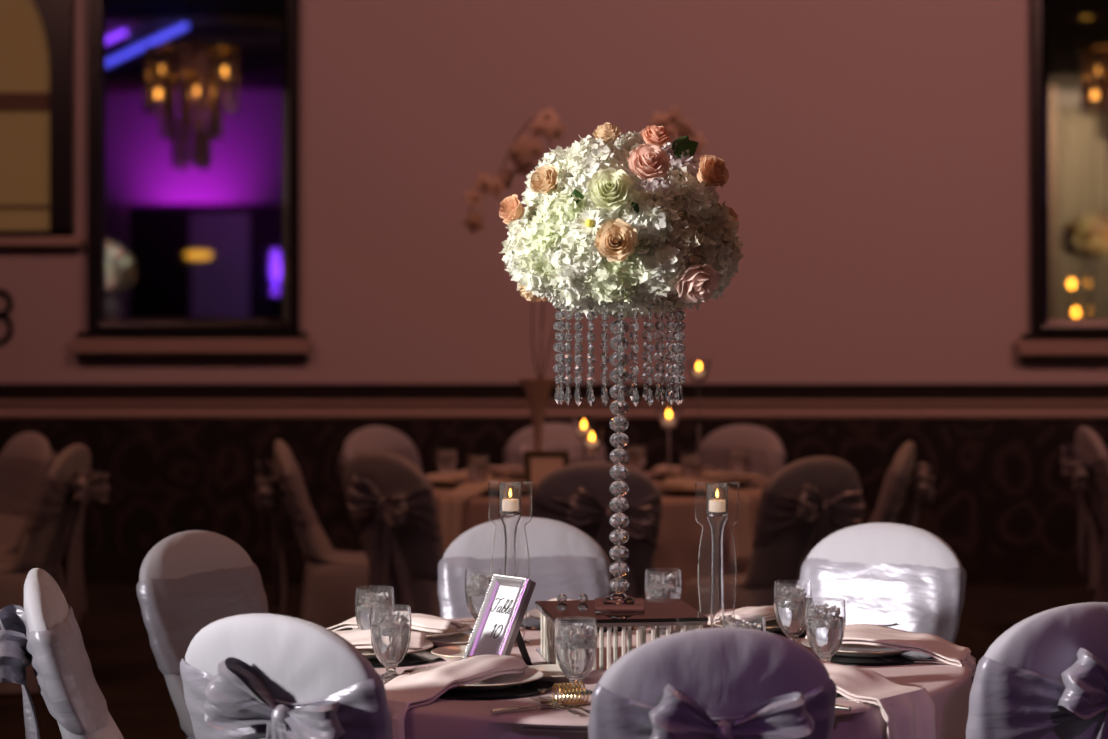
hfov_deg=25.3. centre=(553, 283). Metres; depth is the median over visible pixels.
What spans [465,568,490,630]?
water goblet
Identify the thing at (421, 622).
napkin
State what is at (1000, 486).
wainscoting
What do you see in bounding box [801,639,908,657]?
dinner plate
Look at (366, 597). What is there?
water goblet
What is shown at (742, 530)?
napkin
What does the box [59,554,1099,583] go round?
baseboard
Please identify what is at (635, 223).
flower arrangement
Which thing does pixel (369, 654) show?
dinner plate
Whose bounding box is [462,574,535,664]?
frame
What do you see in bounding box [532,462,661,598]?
banquet chair
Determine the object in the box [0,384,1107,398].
trim
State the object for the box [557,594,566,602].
bead
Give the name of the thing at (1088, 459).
banquet chair
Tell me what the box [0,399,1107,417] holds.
trim
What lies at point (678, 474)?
dinner plate
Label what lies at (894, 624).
fork
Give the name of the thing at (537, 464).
frame
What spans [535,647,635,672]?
mirror
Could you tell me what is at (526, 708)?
knife
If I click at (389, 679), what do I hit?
fork
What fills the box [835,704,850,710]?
knife
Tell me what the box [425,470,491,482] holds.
napkin
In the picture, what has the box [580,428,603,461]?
candle holder
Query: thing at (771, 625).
dinner plate
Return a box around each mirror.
[71,0,312,360]
[535,598,707,622]
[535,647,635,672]
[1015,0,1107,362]
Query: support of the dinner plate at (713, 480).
on the charger plate at (750, 484)
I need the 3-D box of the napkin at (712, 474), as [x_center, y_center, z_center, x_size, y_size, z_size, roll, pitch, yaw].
[0.775,0.829,10.254,0.391,0.098,0.175,0,0,0]
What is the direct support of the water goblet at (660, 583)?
on the tablecloth at (949, 686)
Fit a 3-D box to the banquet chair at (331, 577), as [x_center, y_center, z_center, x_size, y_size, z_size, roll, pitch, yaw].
[-0.856,1.111,10.134,0.734,0.954,0.493,0,0,-7]
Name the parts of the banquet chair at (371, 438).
sash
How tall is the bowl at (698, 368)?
0.100 m
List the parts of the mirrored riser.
glass rod, glass rod, glass rod, glass rod, glass rod, glass rod, glass rod, glass rod, glass rod, glass rod, glass rod, glass rod, glass rod, glass rod, glass rod, glass rod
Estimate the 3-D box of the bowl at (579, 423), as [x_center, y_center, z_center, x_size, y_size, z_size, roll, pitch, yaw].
[0.123,0.595,10.100,0.100,0.100,0.100,0,0,0]
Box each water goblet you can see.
[355,585,393,649]
[370,604,411,679]
[436,448,457,481]
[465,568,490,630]
[467,454,488,482]
[554,616,597,694]
[626,445,645,471]
[645,568,681,634]
[680,453,701,479]
[723,614,765,630]
[727,447,748,478]
[774,580,811,645]
[805,597,845,661]
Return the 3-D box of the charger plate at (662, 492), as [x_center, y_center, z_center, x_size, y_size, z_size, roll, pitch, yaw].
[0.542,0.835,9.868,0.330,0.006,0.330,0,0,0]
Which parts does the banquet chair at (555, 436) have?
sash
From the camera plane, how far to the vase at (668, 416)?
10.17 m
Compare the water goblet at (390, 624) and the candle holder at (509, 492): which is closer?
the water goblet at (390, 624)
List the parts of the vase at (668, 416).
stem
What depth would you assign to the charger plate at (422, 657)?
5.47 m
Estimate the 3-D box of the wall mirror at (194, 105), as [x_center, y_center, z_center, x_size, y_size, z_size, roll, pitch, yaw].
[-1.926,-0.870,13.149,1.278,2.560,0.098,0,0,0]
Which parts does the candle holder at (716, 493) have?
panel, panel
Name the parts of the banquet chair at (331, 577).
sash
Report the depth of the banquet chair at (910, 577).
6.47 m
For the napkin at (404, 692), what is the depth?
5.01 m
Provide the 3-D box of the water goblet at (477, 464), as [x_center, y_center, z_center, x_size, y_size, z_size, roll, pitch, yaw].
[-0.306,0.762,9.950,0.088,0.152,0.088,0,0,0]
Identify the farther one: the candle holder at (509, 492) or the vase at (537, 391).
the vase at (537, 391)
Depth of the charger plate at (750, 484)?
10.19 m
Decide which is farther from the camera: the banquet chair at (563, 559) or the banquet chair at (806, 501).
the banquet chair at (806, 501)
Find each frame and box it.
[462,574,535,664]
[524,451,568,490]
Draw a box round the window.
[0,0,83,246]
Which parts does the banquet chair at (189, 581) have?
sash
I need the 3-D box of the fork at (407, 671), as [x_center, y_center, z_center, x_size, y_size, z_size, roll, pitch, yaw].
[-0.334,0.830,5.254,0.025,0.007,0.190,0,0,30]
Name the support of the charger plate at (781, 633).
on the tablecloth at (949, 686)
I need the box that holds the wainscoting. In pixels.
[0,418,1107,553]
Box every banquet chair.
[0,432,56,559]
[0,444,109,692]
[0,568,123,738]
[136,530,268,738]
[180,613,392,738]
[255,439,368,627]
[336,426,421,551]
[342,452,444,616]
[438,517,611,618]
[504,423,606,466]
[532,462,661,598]
[588,627,836,738]
[680,456,864,611]
[697,425,785,479]
[800,523,966,643]
[869,441,934,527]
[966,602,1107,738]
[1061,426,1107,602]
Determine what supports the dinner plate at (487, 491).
on the charger plate at (482, 494)
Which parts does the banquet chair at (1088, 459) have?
sash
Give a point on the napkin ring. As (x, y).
(568, 690)
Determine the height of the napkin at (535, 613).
0.021 m
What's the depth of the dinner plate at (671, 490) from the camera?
9.78 m
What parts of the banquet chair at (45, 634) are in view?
sash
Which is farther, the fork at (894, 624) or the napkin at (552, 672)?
the fork at (894, 624)
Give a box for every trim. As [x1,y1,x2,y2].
[0,247,78,250]
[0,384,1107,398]
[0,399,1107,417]
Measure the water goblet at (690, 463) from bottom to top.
0.152 m
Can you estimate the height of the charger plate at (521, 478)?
0.006 m
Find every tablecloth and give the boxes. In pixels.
[374,615,971,738]
[433,473,765,597]
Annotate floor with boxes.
[0,584,1096,738]
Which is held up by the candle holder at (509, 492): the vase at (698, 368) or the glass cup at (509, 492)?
the glass cup at (509, 492)
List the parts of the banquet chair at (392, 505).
sash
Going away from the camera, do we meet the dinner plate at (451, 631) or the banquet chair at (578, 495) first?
the dinner plate at (451, 631)
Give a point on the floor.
(115, 636)
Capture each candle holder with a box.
[489,482,531,644]
[695,482,738,628]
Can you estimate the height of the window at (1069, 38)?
2.570 m
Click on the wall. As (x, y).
(876, 154)
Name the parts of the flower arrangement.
flower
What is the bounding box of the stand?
[553,297,684,609]
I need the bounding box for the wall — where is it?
[0,0,1107,383]
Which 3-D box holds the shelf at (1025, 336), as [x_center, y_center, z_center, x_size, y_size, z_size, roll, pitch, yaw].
[3.103,0.278,13.149,1.225,0.024,0.098,0,0,0]
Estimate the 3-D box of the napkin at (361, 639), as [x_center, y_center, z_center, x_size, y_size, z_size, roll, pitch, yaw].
[-0.481,0.901,5.552,0.384,0.254,0.158,0,0,2]
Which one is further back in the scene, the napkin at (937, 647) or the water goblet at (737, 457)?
the water goblet at (737, 457)
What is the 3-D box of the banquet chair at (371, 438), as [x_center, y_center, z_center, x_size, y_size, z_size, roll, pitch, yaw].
[-0.594,1.111,10.882,0.735,0.954,0.494,0,0,40]
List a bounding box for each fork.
[382,666,425,677]
[383,666,432,681]
[458,620,475,622]
[530,696,579,714]
[538,695,589,713]
[880,623,900,625]
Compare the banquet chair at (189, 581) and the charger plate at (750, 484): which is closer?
the banquet chair at (189, 581)
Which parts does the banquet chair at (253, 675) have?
sash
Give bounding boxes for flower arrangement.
[499,122,746,318]
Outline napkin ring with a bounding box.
[552,682,588,703]
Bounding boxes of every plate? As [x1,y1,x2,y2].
[352,625,470,637]
[358,640,433,659]
[368,648,441,667]
[410,665,543,690]
[427,633,471,647]
[430,645,467,662]
[431,483,456,488]
[432,631,472,647]
[433,478,492,485]
[437,680,554,699]
[477,491,522,496]
[484,485,532,493]
[488,471,523,478]
[509,477,523,480]
[525,616,646,632]
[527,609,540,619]
[647,471,709,477]
[647,475,666,480]
[656,485,695,493]
[658,490,705,496]
[699,478,755,485]
[710,619,781,631]
[710,626,805,637]
[728,482,762,488]
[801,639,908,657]
[804,646,933,665]
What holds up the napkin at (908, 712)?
on the dinner plate
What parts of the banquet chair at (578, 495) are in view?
sash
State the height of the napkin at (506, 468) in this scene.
0.097 m
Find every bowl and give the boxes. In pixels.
[572,417,595,440]
[654,406,683,430]
[687,359,710,382]
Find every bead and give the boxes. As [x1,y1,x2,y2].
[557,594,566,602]
[578,594,587,602]
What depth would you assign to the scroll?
13.17 m
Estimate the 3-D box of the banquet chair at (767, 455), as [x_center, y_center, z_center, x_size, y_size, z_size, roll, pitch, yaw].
[0.699,1.111,10.938,0.494,0.954,0.735,0,0,38]
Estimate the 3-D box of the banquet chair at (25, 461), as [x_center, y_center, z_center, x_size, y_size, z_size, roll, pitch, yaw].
[-2.457,1.111,10.439,0.734,0.954,0.493,0,0,-37]
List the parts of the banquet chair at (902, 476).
sash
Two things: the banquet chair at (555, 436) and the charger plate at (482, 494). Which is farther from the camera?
the banquet chair at (555, 436)
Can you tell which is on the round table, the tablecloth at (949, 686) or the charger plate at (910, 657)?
the tablecloth at (949, 686)
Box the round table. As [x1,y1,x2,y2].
[523,717,843,730]
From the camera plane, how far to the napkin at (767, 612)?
5.91 m
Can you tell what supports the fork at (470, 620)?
on the tablecloth at (949, 686)
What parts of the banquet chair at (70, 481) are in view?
sash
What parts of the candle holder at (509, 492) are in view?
panel, panel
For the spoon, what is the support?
on the tablecloth at (949, 686)
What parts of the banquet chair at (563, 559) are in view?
sash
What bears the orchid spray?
in the vase at (537, 391)
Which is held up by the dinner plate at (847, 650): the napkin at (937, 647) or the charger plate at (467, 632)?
the napkin at (937, 647)
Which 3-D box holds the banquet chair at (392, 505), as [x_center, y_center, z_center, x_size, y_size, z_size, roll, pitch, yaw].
[-0.479,1.111,9.549,0.493,0.954,0.734,0,0,42]
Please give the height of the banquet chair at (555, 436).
0.954 m
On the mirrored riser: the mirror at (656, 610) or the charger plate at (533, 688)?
the mirror at (656, 610)
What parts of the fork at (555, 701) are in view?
fork handle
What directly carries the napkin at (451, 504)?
on the dinner plate at (487, 491)
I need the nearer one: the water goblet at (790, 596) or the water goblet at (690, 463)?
the water goblet at (790, 596)
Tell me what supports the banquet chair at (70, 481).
on the floor
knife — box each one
[491,703,590,713]
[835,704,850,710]
[915,659,961,663]
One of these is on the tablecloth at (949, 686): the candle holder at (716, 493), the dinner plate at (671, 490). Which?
the candle holder at (716, 493)
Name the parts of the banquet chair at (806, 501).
sash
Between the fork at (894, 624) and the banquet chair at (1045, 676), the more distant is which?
the fork at (894, 624)
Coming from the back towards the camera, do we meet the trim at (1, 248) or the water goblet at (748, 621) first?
the trim at (1, 248)
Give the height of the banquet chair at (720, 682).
0.954 m
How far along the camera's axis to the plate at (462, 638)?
5.74 m
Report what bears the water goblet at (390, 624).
on the tablecloth at (949, 686)
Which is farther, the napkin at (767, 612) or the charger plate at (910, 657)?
the napkin at (767, 612)
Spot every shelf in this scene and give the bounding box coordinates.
[76,332,307,336]
[1020,334,1107,338]
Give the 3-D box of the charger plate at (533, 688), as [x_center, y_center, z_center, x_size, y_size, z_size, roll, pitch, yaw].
[-0.161,0.835,5.131,0.330,0.006,0.330,0,0,0]
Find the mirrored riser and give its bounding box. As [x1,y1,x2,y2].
[535,598,707,672]
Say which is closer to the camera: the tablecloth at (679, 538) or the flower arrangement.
the flower arrangement
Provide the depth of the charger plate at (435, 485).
10.14 m
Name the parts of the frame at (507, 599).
frame, easel leg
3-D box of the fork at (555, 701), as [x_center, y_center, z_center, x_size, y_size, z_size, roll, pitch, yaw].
[0.026,0.830,4.871,0.025,0.007,0.190,0,0,-30]
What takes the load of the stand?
on the mirrored riser
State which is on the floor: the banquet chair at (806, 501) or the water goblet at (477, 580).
the banquet chair at (806, 501)
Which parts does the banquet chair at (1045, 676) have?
sash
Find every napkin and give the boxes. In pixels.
[327,613,466,632]
[333,629,426,651]
[385,654,527,738]
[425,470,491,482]
[439,478,524,551]
[465,465,523,472]
[520,664,591,682]
[653,465,717,472]
[659,477,752,561]
[699,471,768,483]
[724,606,775,620]
[805,624,975,677]
[821,660,935,738]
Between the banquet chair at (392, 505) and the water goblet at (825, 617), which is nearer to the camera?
the water goblet at (825, 617)
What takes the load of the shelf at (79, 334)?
attached to the wall mirror at (194, 105)
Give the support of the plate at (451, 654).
on the tablecloth at (949, 686)
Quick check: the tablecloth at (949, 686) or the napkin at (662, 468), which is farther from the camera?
the napkin at (662, 468)
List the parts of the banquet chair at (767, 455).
sash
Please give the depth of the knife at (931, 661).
5.44 m
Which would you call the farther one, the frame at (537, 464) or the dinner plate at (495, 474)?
the dinner plate at (495, 474)
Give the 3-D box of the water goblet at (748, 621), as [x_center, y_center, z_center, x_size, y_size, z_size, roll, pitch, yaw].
[0.392,0.762,5.090,0.088,0.152,0.088,0,0,-11]
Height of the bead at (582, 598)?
0.020 m
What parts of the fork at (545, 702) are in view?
fork handle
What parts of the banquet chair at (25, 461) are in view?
sash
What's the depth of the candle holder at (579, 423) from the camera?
10.07 m
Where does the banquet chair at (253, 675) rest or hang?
on the floor
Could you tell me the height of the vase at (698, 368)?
0.522 m
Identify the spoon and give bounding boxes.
[836,698,868,703]
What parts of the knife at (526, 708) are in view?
knife handle, knife blade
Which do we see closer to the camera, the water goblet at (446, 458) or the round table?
the round table
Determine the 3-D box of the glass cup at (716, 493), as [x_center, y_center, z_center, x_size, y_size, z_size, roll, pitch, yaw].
[0.380,0.502,5.750,0.052,0.074,0.052,0,0,-3]
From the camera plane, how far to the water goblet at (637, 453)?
10.46 m
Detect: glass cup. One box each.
[499,482,520,515]
[706,483,727,515]
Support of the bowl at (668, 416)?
on the vase at (668, 416)
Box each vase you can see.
[518,378,555,480]
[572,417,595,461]
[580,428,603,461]
[654,406,683,485]
[687,359,710,452]
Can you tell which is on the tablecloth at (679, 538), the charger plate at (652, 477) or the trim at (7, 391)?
the charger plate at (652, 477)
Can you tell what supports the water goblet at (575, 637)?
on the tablecloth at (949, 686)
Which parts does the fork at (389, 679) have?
fork handle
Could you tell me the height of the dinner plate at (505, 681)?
0.021 m
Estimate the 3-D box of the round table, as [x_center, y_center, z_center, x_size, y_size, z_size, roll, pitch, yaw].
[0.140,1.220,5.530,1.520,0.757,1.520,0,0,-17]
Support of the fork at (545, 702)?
on the tablecloth at (949, 686)
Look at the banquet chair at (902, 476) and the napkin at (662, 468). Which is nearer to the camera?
the banquet chair at (902, 476)
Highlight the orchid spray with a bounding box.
[463,105,707,379]
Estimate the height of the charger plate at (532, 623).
0.006 m
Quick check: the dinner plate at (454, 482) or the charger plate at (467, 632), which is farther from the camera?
the dinner plate at (454, 482)
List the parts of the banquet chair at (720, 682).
sash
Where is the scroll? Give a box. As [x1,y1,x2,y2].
[0,289,12,343]
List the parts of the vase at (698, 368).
stem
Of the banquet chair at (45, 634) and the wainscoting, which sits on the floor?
the banquet chair at (45, 634)
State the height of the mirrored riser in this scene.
0.115 m
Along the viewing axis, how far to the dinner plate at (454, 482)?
10.16 m

